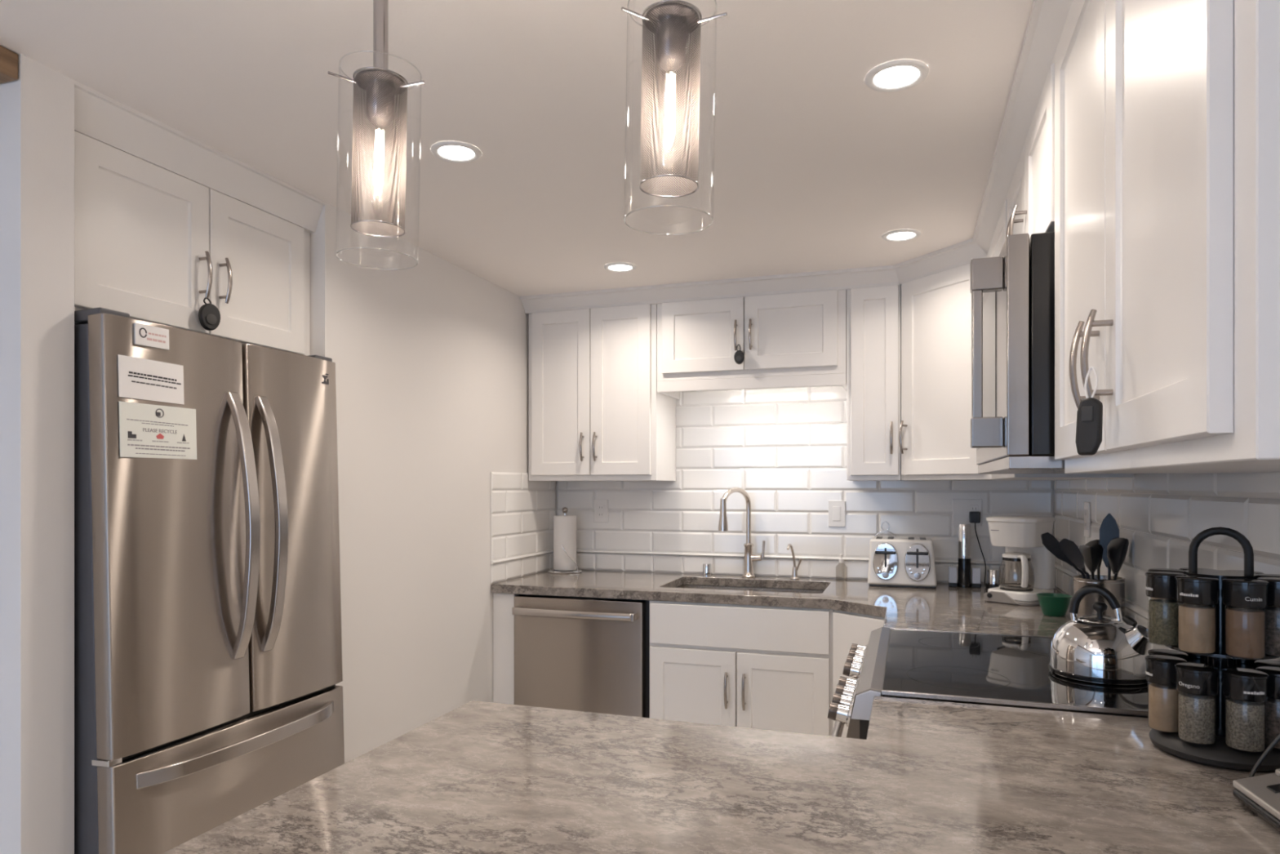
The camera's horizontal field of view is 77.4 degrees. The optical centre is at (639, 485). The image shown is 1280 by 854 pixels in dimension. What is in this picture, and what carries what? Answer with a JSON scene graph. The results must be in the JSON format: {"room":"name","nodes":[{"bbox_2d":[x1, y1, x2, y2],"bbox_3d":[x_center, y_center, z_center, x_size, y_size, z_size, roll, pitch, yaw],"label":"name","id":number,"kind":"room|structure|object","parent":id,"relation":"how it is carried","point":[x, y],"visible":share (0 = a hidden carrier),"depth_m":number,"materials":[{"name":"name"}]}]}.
{"room":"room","nodes":[
{"label":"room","id":0,"kind":"room"},
{"bbox_2d":[0,53,555,853],"bbox_3d":[-1.582,0.230,3.160,1.585,2.220,2.700,0,0,19],"label":"wall","id":1,"kind":"structure","parent":0,"point":[431,357],"depth_m":2.60,"materials":[{"name":"white paint"}]},
{"bbox_2d":[74,130,310,355],"bbox_3d":[-1.433,-0.592,2.215,0.730,0.420,0.781,0,0,19],"label":"upper cabinet","id":2,"kind":"object","parent":1,"relation":"attached to","point":[152,242],"depth_m":2.04,"materials":[{"name":"white paint"}]},
{"bbox_2d":[74,80,324,233],"bbox_3d":[-1.128,-0.834,2.112,0.055,0.092,0.785,0,0,19],"label":"trim","id":3,"kind":"structure","parent":1,"relation":"attached to","point":[98,116],"depth_m":2.02,"materials":[{"name":"white paint"}]},
{"bbox_2d":[490,471,555,583],"bbox_3d":[-0.537,0.182,3.767,0.007,0.485,0.665,0,0,19],"label":"backsplash","id":4,"kind":"structure","parent":1,"relation":"attached to","point":[522,510],"depth_m":3.70,"materials":[{"name":"white tile"}]},
{"bbox_2d":[520,0,1072,313],"bbox_3d":[0.631,-0.846,2.442,1.440,0.068,3.280,0,0,-19],"label":"trim","id":5,"kind":"structure","parent":1,"relation":"attached to","point":[1047,19],"depth_m":3.00,"materials":[{"name":"white paint"}]},
{"bbox_2d":[0,0,1033,296],"bbox_3d":[-1.201,-0.910,0.531,3.985,0.060,7.440,0,0,19],"label":"ceiling","id":6,"kind":"structure","parent":0,"point":[812,164],"depth_m":1.88,"materials":[{"name":"white paint"}]},
{"bbox_2d":[0,45,17,84],"bbox_3d":[-2.076,-0.852,-0.537,0.158,0.054,4.618,0,0,19],"label":"ceiling beam","id":7,"kind":"structure","parent":6,"relation":"attached to","point":[8,59],"depth_m":1.61,"materials":[{"name":"brown wood"}]},
{"bbox_2d":[327,0,424,270],"bbox_3d":[-0.367,-0.602,1.148,0.136,0.556,0.130,0,0,19],"label":"pendant lamp","id":8,"kind":"object","parent":6,"relation":"hanging from","point":[381,86],"visible":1,"depth_m":1.13,"materials":[{"name":"clear glass"}]},
{"bbox_2d":[430,141,481,162],"bbox_3d":[-0.484,-0.876,2.104,0.132,0.006,0.132,0,0,19],"label":"recessed light","id":9,"kind":"object","parent":6,"relation":"in","point":[449,151],"visible":1,"depth_m":2.10,"materials":[{"name":"white plastic"}]},
{"bbox_2d":[604,262,636,271],"bbox_3d":[-0.079,-0.876,3.213,0.132,0.006,0.132,0,0,19],"label":"recessed light","id":10,"kind":"object","parent":6,"relation":"in","point":[617,266],"visible":1,"depth_m":3.20,"materials":[{"name":"white plastic"}]},
{"bbox_2d":[621,0,727,235],"bbox_3d":[0.048,-0.606,1.012,0.134,0.546,0.129,0,0,19],"label":"pendant lamp","id":11,"kind":"object","parent":6,"relation":"hanging from","point":[671,22],"visible":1,"depth_m":0.99,"materials":[{"name":"clear glass"}]},
{"bbox_2d":[864,59,928,92],"bbox_3d":[0.550,-0.876,1.714,0.132,0.006,0.132,0,0,19],"label":"recessed light","id":12,"kind":"object","parent":6,"relation":"in","point":[897,75],"visible":1,"depth_m":1.71,"materials":[{"name":"white plastic"}]},
{"bbox_2d":[881,228,920,241],"bbox_3d":[0.917,-0.876,2.804,0.132,0.006,0.132,0,0,19],"label":"recessed light","id":13,"kind":"object","parent":6,"relation":"in","point":[899,235],"visible":1,"depth_m":2.80,"materials":[{"name":"white plastic"}]},
{"bbox_2d":[555,480,1055,588],"bbox_3d":[0.721,0.230,3.756,2.400,2.220,0.100,0,0,19],"label":"wall","id":14,"kind":"structure","parent":0,"point":[1054,514],"depth_m":3.73,"materials":[{"name":"white paint"}]},
{"bbox_2d":[528,303,675,480],"bbox_3d":[-0.186,-0.427,3.797,0.634,0.810,0.377,0,0,19],"label":"upper cabinet","id":15,"kind":"object","parent":14,"relation":"attached to","point":[597,411],"visible":0.98,"depth_m":3.65,"materials":[{"name":"white paint"}]},
{"bbox_2d":[657,289,846,399],"bbox_3d":[0.505,-0.625,3.559,0.822,0.415,0.388,0,0,19],"label":"upper cabinet","id":16,"kind":"object","parent":14,"relation":"attached to","point":[799,339],"depth_m":3.41,"materials":[{"name":"white paint"}]},
{"bbox_2d":[556,385,1053,583],"bbox_3d":[0.656,-0.018,3.720,2.282,0.885,0.007,0,0,19],"label":"backsplash","id":17,"kind":"structure","parent":14,"relation":"attached to","point":[785,447],"depth_m":3.73,"materials":[{"name":"white tile"}]},
{"bbox_2d":[594,499,608,522],"bbox_3d":[-0.195,0.128,3.998,0.075,0.115,0.008,0,0,19],"label":"wall outlet","id":18,"kind":"object","parent":17,"relation":"attached to","point":[601,506],"visible":1,"depth_m":4.00,"materials":[{"name":"white plastic"}]},
{"bbox_2d":[828,500,845,526],"bbox_3d":[0.895,0.128,3.631,0.075,0.120,0.008,0,0,19],"label":"wall switch","id":19,"kind":"object","parent":17,"relation":"attached to","point":[837,508],"visible":1,"depth_m":3.63,"materials":[{"name":"white plastic"}]},
{"bbox_2d":[952,498,982,526],"bbox_3d":[1.416,0.118,3.456,0.118,0.118,0.008,0,0,19],"label":"wall outlet","id":20,"kind":"object","parent":17,"relation":"attached to","point":[962,508],"visible":0.7,"depth_m":3.46,"materials":[{"name":"white plastic"}]},
{"bbox_2d":[968,511,986,586],"bbox_3d":[1.436,0.268,3.392,0.064,0.313,0.101,0,0,19],"label":"power adapter","id":21,"kind":"object","parent":17,"relation":"attached to","point":[974,517],"visible":0.94,"depth_m":3.41,"materials":[{"name":"black plastic"}]},
{"bbox_2d":[846,284,901,480],"bbox_3d":[0.999,-0.427,3.398,0.213,0.810,0.377,0,0,19],"label":"upper cabinet","id":22,"kind":"object","parent":14,"relation":"attached to","point":[873,314],"visible":0.99,"depth_m":3.26,"materials":[{"name":"white paint"}]},
{"bbox_3d":[0.624,0.230,-0.136,0.100,2.220,7.340,0,0,19],"label":"wall","id":23,"kind":"structure","parent":0,"visible":0},
{"bbox_2d":[490,549,1148,620],"bbox_3d":[0.117,0.334,2.117,2.296,0.016,3.388,0,0,19],"label":"trim","id":24,"kind":"structure","parent":23,"relation":"attached to","point":[1138,611],"depth_m":3.68,"materials":[{"name":"white tile"}]},
{"bbox_2d":[898,262,1069,480],"bbox_3d":[1.343,-0.427,3.150,0.610,0.810,0.628,0,0,19],"label":"upper cabinet","id":25,"kind":"object","parent":23,"relation":"attached to","point":[935,431],"visible":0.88,"depth_m":3.05,"materials":[{"name":"white paint"}]},
{"bbox_2d":[1005,63,1054,238],"bbox_3d":[1.037,-0.662,1.837,0.352,0.340,0.756,0,0,19],"label":"upper cabinet","id":26,"kind":"object","parent":23,"relation":"attached to","point":[1031,193],"visible":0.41,"depth_m":1.73,"materials":[{"name":"white paint"}]},
{"bbox_2d":[970,231,1064,474],"bbox_3d":[0.989,-0.260,1.853,0.452,0.456,0.743,0,0,19],"label":"microwave oven","id":27,"kind":"object","parent":26,"relation":"attached to","point":[1012,420],"visible":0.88,"depth_m":1.55,"materials":[{"name":"silver metal"}]},
{"bbox_2d":[986,199,1133,479],"bbox_3d":[1.262,-0.427,2.504,0.352,0.810,0.647,0,0,19],"label":"upper cabinet","id":28,"kind":"object","parent":23,"relation":"attached to","point":[998,239],"visible":0.07,"depth_m":2.32,"materials":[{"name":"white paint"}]},
{"bbox_2d":[1053,471,1279,660],"bbox_3d":[1.201,0.188,1.749,0.007,0.475,3.381,0,0,19],"label":"backsplash","id":29,"kind":"structure","parent":23,"relation":"attached to","point":[1160,515],"depth_m":1.86,"materials":[{"name":"white tile"}]},
{"bbox_2d":[1084,502,1090,537],"bbox_3d":[1.515,0.115,2.708,0.008,0.118,0.075,0,0,19],"label":"wall outlet","id":30,"kind":"object","parent":29,"relation":"attached to","point":[1086,504],"visible":1,"depth_m":2.69,"materials":[{"name":"white plastic"}]},
{"bbox_2d":[1054,0,1279,473],"bbox_3d":[0.769,-0.427,1.061,0.366,0.810,0.882,0,0,19],"label":"upper cabinet","id":31,"kind":"object","parent":23,"relation":"attached to","point":[1167,112],"depth_m":0.87,"materials":[{"name":"white paint"}]},
{"bbox_3d":[-1.201,1.370,0.531,3.985,0.060,7.440,0,0,19],"label":"floor","id":32,"kind":"structure","parent":0,"visible":0},
{"bbox_2d":[74,306,344,853],"bbox_3d":[-1.353,0.485,2.168,0.864,1.721,0.741,-2,-1,19],"label":"refrigerator","id":33,"kind":"object","parent":32,"relation":"on","point":[208,638],"visible":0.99,"depth_m":1.92,"materials":[{"name":"grey metal"}]},
{"bbox_2d":[117,354,183,404],"bbox_3d":[-1.107,-0.238,1.813,0.005,0.094,0.160,0,0,20],"label":"paper note","id":34,"kind":"object","parent":33,"relation":"attached to","point":[139,378],"visible":1,"depth_m":1.81,"materials":[{"name":"white paper"}]},
{"bbox_2d":[133,322,168,350],"bbox_3d":[-1.108,-0.338,1.812,0.007,0.047,0.083,-2,-1,19],"label":"magnet","id":35,"kind":"object","parent":33,"relation":"attached to","point":[144,335],"visible":1,"depth_m":1.81,"materials":[{"name":"white paper"}]},
{"bbox_2d":[119,401,196,459],"bbox_3d":[-1.098,-0.123,1.827,0.006,0.121,0.193,0,0,20],"label":"paper note","id":36,"kind":"object","parent":33,"relation":"attached to","point":[145,430],"visible":1,"depth_m":1.82,"materials":[{"name":"white paper"}]},
{"bbox_2d":[493,592,519,704],"bbox_3d":[-0.490,0.903,3.758,0.102,0.874,0.630,0,0,19],"label":"filler panel","id":37,"kind":"object","parent":32,"relation":"on","point":[503,603],"visible":0.24,"depth_m":3.46,"materials":[{"name":"white paint"}]},
{"bbox_2d":[511,594,649,718],"bbox_3d":[-0.170,0.906,3.586,0.596,0.868,0.682,0,0,19],"label":"dishwasher","id":38,"kind":"object","parent":32,"relation":"on","point":[592,655],"visible":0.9,"depth_m":3.31,"materials":[{"name":"silver metal"}]},
{"bbox_2d":[649,600,833,736],"bbox_3d":[0.473,0.903,3.392,0.728,0.874,0.679,0,0,19],"label":"base cabinet","id":39,"kind":"object","parent":32,"relation":"on","point":[749,666],"visible":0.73,"depth_m":3.10,"materials":[{"name":"white paint"}]},
{"bbox_2d":[832,609,884,737],"bbox_3d":[1.127,0.903,2.877,0.839,0.874,1.268,0,0,19],"label":"base cabinet","id":40,"kind":"object","parent":32,"relation":"on","point":[848,628],"visible":0.12,"depth_m":2.94,"materials":[{"name":"white paint"}]},
{"bbox_2d":[490,563,1071,636],"bbox_3d":[0.447,0.416,3.110,2.289,0.095,1.282,0,0,19],"label":"countertop","id":41,"kind":"structure","parent":40,"relation":"on","point":[944,607],"depth_m":3.14,"materials":[{"name":"stone"}]},
{"bbox_2d":[547,506,582,573],"bbox_3d":[-0.368,0.265,3.922,0.168,0.320,0.168,0,0,19],"label":"paper towel holder","id":42,"kind":"object","parent":41,"relation":"on","point":[565,509],"visible":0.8,"depth_m":3.87,"materials":[{"name":"silver metal"}]},
{"bbox_2d":[553,515,576,570],"bbox_3d":[-0.368,0.280,3.922,0.112,0.264,0.112,0,0,19],"label":"paper towel roll","id":43,"kind":"object","parent":42,"relation":"on","point":[564,526],"visible":0.99,"depth_m":3.88,"materials":[{"name":"white paper"}]},
{"bbox_2d":[718,487,764,577],"bbox_3d":[0.440,0.216,3.627,0.282,0.418,0.106,0,0,-40],"label":"kitchen faucet","id":44,"kind":"object","parent":41,"relation":"on","point":[749,557],"visible":1,"depth_m":3.69,"materials":[{"name":"silver metal"}]},
{"bbox_2d":[676,584,824,593],"bbox_3d":[0.464,0.565,3.442,0.691,0.200,0.434,0,0,19],"label":"sink","id":45,"kind":"object","parent":41,"relation":"in","point":[689,586],"visible":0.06,"depth_m":3.64,"materials":[{"name":"silver metal"}]},
{"bbox_2d":[786,543,802,579],"bbox_3d":[0.688,0.344,3.623,0.088,0.162,0.054,0,0,-29],"label":"filter faucet","id":46,"kind":"object","parent":41,"relation":"on","point":[794,572],"visible":1,"depth_m":3.63,"materials":[{"name":"silver metal"}]},
{"bbox_2d":[838,553,844,563],"bbox_3d":[0.901,0.365,3.571,0.050,0.120,0.050,0,0,-19],"label":"soap bottle","id":47,"kind":"object","parent":41,"relation":"on","point":[841,560],"visible":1,"depth_m":3.56,"materials":[{"name":"plastic"}]},
{"bbox_2d":[875,520,895,537],"bbox_3d":[1.091,0.302,3.554,0.109,0.286,0.004,0,0,19],"label":"wire stand","id":48,"kind":"object","parent":41,"relation":"on","point":[885,521],"visible":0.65,"depth_m":3.55,"materials":[{"name":"silver metal"}]},
{"bbox_2d":[867,536,937,588],"bbox_3d":[1.118,0.325,3.408,0.274,0.201,0.225,0,0,19],"label":"toaster","id":49,"kind":"object","parent":41,"relation":"on","point":[893,562],"visible":1,"depth_m":3.33,"materials":[{"name":"white plastic"}]},
{"bbox_2d":[948,566,957,586],"bbox_3d":[1.320,0.385,3.370,0.034,0.082,0.034,0,0,19],"label":"shaker","id":50,"kind":"object","parent":41,"relation":"on","point":[952,570],"visible":1,"depth_m":3.35,"materials":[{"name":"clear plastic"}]},
{"bbox_2d":[957,523,971,587],"bbox_3d":[1.365,0.293,3.360,0.056,0.266,0.056,0,0,19],"label":"electric corkscrew","id":51,"kind":"object","parent":41,"relation":"on","point":[963,529],"visible":1,"depth_m":3.34,"materials":[{"name":"black"}]},
{"bbox_2d":[971,567,981,587],"bbox_3d":[1.407,0.385,3.341,0.034,0.082,0.034,0,0,19],"label":"shaker","id":52,"kind":"object","parent":41,"relation":"on","point":[975,583],"visible":1,"depth_m":3.33,"materials":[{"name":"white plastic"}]},
{"bbox_2d":[985,568,1003,589],"bbox_3d":[1.459,0.384,3.286,0.068,0.082,0.068,0,0,19],"label":"canister","id":53,"kind":"object","parent":41,"relation":"on","point":[993,577],"visible":0.76,"depth_m":3.26,"materials":[{"name":"silver metal"}]},
{"bbox_2d":[986,568,1002,584],"bbox_3d":[1.459,0.373,3.286,0.060,0.060,0.060,0,0,19],"label":"cup","id":54,"kind":"object","parent":53,"relation":"on","point":[993,577],"depth_m":3.26,"materials":[{"name":"silver metal"}]},
{"bbox_2d":[983,515,1054,605],"bbox_3d":[1.398,0.270,2.942,0.241,0.310,0.190,0,0,-41],"label":"coffee maker","id":55,"kind":"object","parent":41,"relation":"on","point":[1020,534],"visible":0.83,"depth_m":2.90,"materials":[{"name":"white plastic"}]},
{"bbox_2d":[998,551,1035,590],"bbox_3d":[1.371,0.311,2.908,0.142,0.130,0.133,0,0,-41],"label":"coffee carafe","id":56,"kind":"object","parent":55,"relation":"on","point":[1024,557],"visible":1,"depth_m":2.88,"materials":[{"name":"clear glass"}]},
{"bbox_2d":[986,515,1054,547],"bbox_3d":[1.401,0.168,2.942,0.235,0.106,0.185,0,0,-41],"label":"lid","id":57,"kind":"object","parent":55,"relation":"on","point":[1008,531],"depth_m":2.86,"materials":[{"name":"white plastic"}]},
{"bbox_2d":[1036,592,1071,616],"bbox_3d":[1.358,0.392,2.619,0.104,0.066,0.104,0,0,19],"label":"bowl","id":58,"kind":"object","parent":41,"relation":"on","point":[1051,604],"visible":1,"depth_m":2.59,"materials":[{"name":"green plastic"}]},
{"bbox_2d":[1072,574,1125,622],"bbox_3d":[1.283,0.341,2.232,0.128,0.170,0.128,0,0,19],"label":"utensil crock","id":59,"kind":"object","parent":41,"relation":"on","point":[1117,587],"visible":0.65,"depth_m":2.19,"materials":[{"name":"grey metal"}]},
{"bbox_2d":[1040,532,1085,577],"bbox_3d":[1.177,0.273,2.210,0.152,0.289,0.020,0,0,-12],"label":"slotted turner","id":60,"kind":"object","parent":59,"relation":"in","point":[1049,540],"visible":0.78,"depth_m":2.20,"materials":[{"name":"black plastic"}]},
{"bbox_2d":[1058,538,1089,578],"bbox_3d":[1.202,0.281,2.185,0.121,0.275,0.047,0,0,-22],"label":"spatula","id":61,"kind":"object","parent":59,"relation":"in","point":[1069,548],"visible":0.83,"depth_m":2.18,"materials":[{"name":"black plastic"}]},
{"bbox_2d":[1079,544,1102,578],"bbox_3d":[1.249,0.290,2.212,0.060,0.255,0.075,0,0,30],"label":"ladle","id":62,"kind":"object","parent":59,"relation":"in","point":[1092,556],"visible":0.77,"depth_m":2.20,"materials":[{"name":"black plastic"}]},
{"bbox_2d":[1084,539,1102,579],"bbox_3d":[1.309,0.286,2.290,0.051,0.264,0.062,0,0,13],"label":"slotted spoon","id":63,"kind":"object","parent":59,"relation":"in","point":[1090,544],"visible":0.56,"depth_m":2.28,"materials":[{"name":"black plastic"}]},
{"bbox_2d":[1099,513,1119,579],"bbox_3d":[1.311,0.248,2.230,0.048,0.340,0.009,0,0,30],"label":"turner","id":64,"kind":"object","parent":59,"relation":"in","point":[1108,529],"visible":0.56,"depth_m":2.23,"materials":[{"name":"blue plastic"}]},
{"bbox_2d":[1106,537,1128,579],"bbox_3d":[1.314,0.280,2.185,0.052,0.276,0.058,0,0,16],"label":"serving spoon","id":65,"kind":"object","parent":59,"relation":"in","point":[1117,548],"visible":0.8,"depth_m":2.18,"materials":[{"name":"black plastic"}]},
{"bbox_2d":[827,626,1151,739],"bbox_3d":[0.844,0.877,1.896,0.750,0.926,0.756,0,0,19],"label":"electric range","id":66,"kind":"object","parent":32,"relation":"on","point":[997,669],"visible":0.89,"depth_m":1.75,"materials":[{"name":"black glass"}]},
{"bbox_2d":[881,627,1151,718],"bbox_3d":[0.900,0.427,1.879,0.612,0.022,0.754,0,0,19],"label":"cooktop","id":67,"kind":"object","parent":66,"relation":"in","point":[997,669],"depth_m":1.74,"materials":[{"name":"black glass"}]},
{"bbox_2d":[1048,584,1151,685],"bbox_3d":[1.012,0.317,1.753,0.206,0.198,0.202,0,0,39],"label":"tea kettle","id":68,"kind":"object","parent":66,"relation":"on","point":[1099,648],"visible":0.96,"depth_m":1.69,"materials":[{"name":"silver metal"}]},
{"bbox_3d":[0.250,0.903,1.104,1.370,0.874,1.112,0,0,19],"label":"base cabinet","id":69,"kind":"object","parent":32,"relation":"on","visible":0},
{"bbox_2d":[161,696,1279,853],"bbox_3d":[0.210,0.445,1.009,1.398,0.038,1.326,0,0,19],"label":"countertop","id":70,"kind":"structure","parent":69,"relation":"on","point":[926,776],"depth_m":1.10,"materials":[{"name":"stone"}]},
{"bbox_2d":[1149,526,1279,772],"bbox_3d":[0.924,0.246,1.272,0.192,0.360,0.192,0,0,19],"label":"spice rack","id":71,"kind":"object","parent":70,"relation":"on","point":[1219,754],"visible":0.45,"depth_m":1.25,"materials":[{"name":"black plastic"}]},
{"bbox_2d":[1145,654,1186,732],"bbox_3d":[0.849,0.336,1.290,0.056,0.114,0.056,0,0,14],"label":"spice jar","id":72,"kind":"object","parent":71,"relation":"on","point":[1160,670],"visible":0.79,"depth_m":1.27,"materials":[{"name":"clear glass"}]},
{"bbox_2d":[1145,571,1186,645],"bbox_3d":[0.849,0.199,1.290,0.056,0.114,0.056,0,0,14],"label":"spice jar","id":73,"kind":"object","parent":71,"relation":"on","point":[1162,613],"visible":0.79,"depth_m":1.27,"materials":[{"name":"clear glass"}]},
{"bbox_2d":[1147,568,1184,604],"bbox_3d":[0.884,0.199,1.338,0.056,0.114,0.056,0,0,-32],"label":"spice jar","id":74,"kind":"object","parent":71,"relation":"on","point":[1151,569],"visible":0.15,"depth_m":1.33,"materials":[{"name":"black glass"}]},
{"bbox_2d":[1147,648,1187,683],"bbox_3d":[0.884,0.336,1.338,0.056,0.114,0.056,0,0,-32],"label":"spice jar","id":75,"kind":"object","parent":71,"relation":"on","point":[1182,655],"visible":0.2,"depth_m":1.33,"materials":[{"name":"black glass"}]},
{"bbox_2d":[1185,652,1204,660],"bbox_3d":[0.943,0.336,1.347,0.056,0.114,0.056,0,0,14],"label":"spice jar","id":76,"kind":"object","parent":71,"relation":"on","point":[1190,656],"visible":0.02,"depth_m":1.33,"materials":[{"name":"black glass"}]},
{"bbox_2d":[1178,567,1214,604],"bbox_3d":[0.943,0.199,1.347,0.056,0.114,0.056,0,0,14],"label":"spice jar","id":77,"kind":"object","parent":71,"relation":"on","point":[1187,568],"visible":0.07,"depth_m":1.35,"materials":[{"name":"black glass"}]},
{"bbox_2d":[1174,662,1219,743],"bbox_3d":[0.858,0.336,1.231,0.056,0.114,0.056,0,0,-32],"label":"spice jar","id":78,"kind":"object","parent":71,"relation":"on","point":[1197,683],"visible":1,"depth_m":1.21,"materials":[{"name":"clear glass"}]},
{"bbox_2d":[1174,575,1219,653],"bbox_3d":[0.858,0.199,1.231,0.056,0.114,0.056,0,0,-32],"label":"spice jar","id":79,"kind":"object","parent":71,"relation":"on","point":[1197,623],"visible":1,"depth_m":1.21,"materials":[{"name":"clear glass"}]},
{"bbox_2d":[1164,644,1279,659],"bbox_3d":[0.924,0.259,1.272,0.150,0.004,0.150,0,0,19],"label":"shelf","id":80,"kind":"object","parent":71,"relation":"attached to","point":[1220,654],"depth_m":1.22,"materials":[{"name":"black"}]},
{"bbox_2d":[1224,569,1264,609],"bbox_3d":[0.991,0.199,1.312,0.056,0.114,0.056,0,0,-32],"label":"spice jar","id":81,"kind":"object","parent":71,"relation":"on","point":[1255,572],"visible":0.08,"depth_m":1.30,"materials":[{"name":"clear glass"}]},
{"bbox_2d":[1222,667,1268,751],"bbox_3d":[0.906,0.336,1.196,0.056,0.114,0.056,0,0,14],"label":"spice jar","id":82,"kind":"object","parent":71,"relation":"on","point":[1246,689],"visible":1,"depth_m":1.18,"materials":[{"name":"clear glass"}]},
{"bbox_2d":[1222,577,1268,657],"bbox_3d":[0.906,0.199,1.196,0.056,0.114,0.056,0,0,14],"label":"spice jar","id":83,"kind":"object","parent":71,"relation":"on","point":[1245,627],"visible":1,"depth_m":1.18,"materials":[{"name":"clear glass"}]},
{"bbox_2d":[1236,658,1257,667],"bbox_3d":[0.991,0.336,1.312,0.056,0.114,0.056,0,0,-32],"label":"spice jar","id":84,"kind":"object","parent":71,"relation":"on","point":[1246,662],"visible":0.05,"depth_m":1.29,"materials":[{"name":"clear glass"}]},
{"bbox_2d":[1253,659,1279,667],"bbox_3d":[1.000,0.336,1.254,0.056,0.114,0.056,0,0,14],"label":"spice jar","id":85,"kind":"object","parent":71,"relation":"on","point":[1259,663],"visible":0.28,"depth_m":1.26,"materials":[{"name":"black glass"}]},
{"bbox_2d":[1255,666,1279,748],"bbox_3d":[0.965,0.336,1.206,0.056,0.114,0.056,0,0,-32],"label":"spice jar","id":86,"kind":"object","parent":71,"relation":"on","point":[1272,706],"visible":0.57,"depth_m":1.19,"materials":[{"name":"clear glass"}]},
{"bbox_2d":[1256,577,1279,656],"bbox_3d":[0.965,0.199,1.206,0.056,0.114,0.056,0,0,-32],"label":"spice jar","id":87,"kind":"object","parent":71,"relation":"on","point":[1272,614],"visible":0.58,"depth_m":1.19,"materials":[{"name":"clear glass"}]},
{"bbox_2d":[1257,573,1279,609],"bbox_3d":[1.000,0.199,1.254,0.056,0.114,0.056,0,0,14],"label":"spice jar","id":88,"kind":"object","parent":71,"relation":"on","point":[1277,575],"visible":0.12,"depth_m":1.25,"materials":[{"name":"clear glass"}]},
{"bbox_2d":[1232,733,1279,831],"bbox_3d":[0.851,0.369,0.999,0.140,0.112,0.222,0,0,13],"label":"laptop","id":89,"kind":"object","parent":70,"relation":"on","point":[1260,794],"visible":1,"depth_m":1.03,"materials":[{"name":"silver metal"}]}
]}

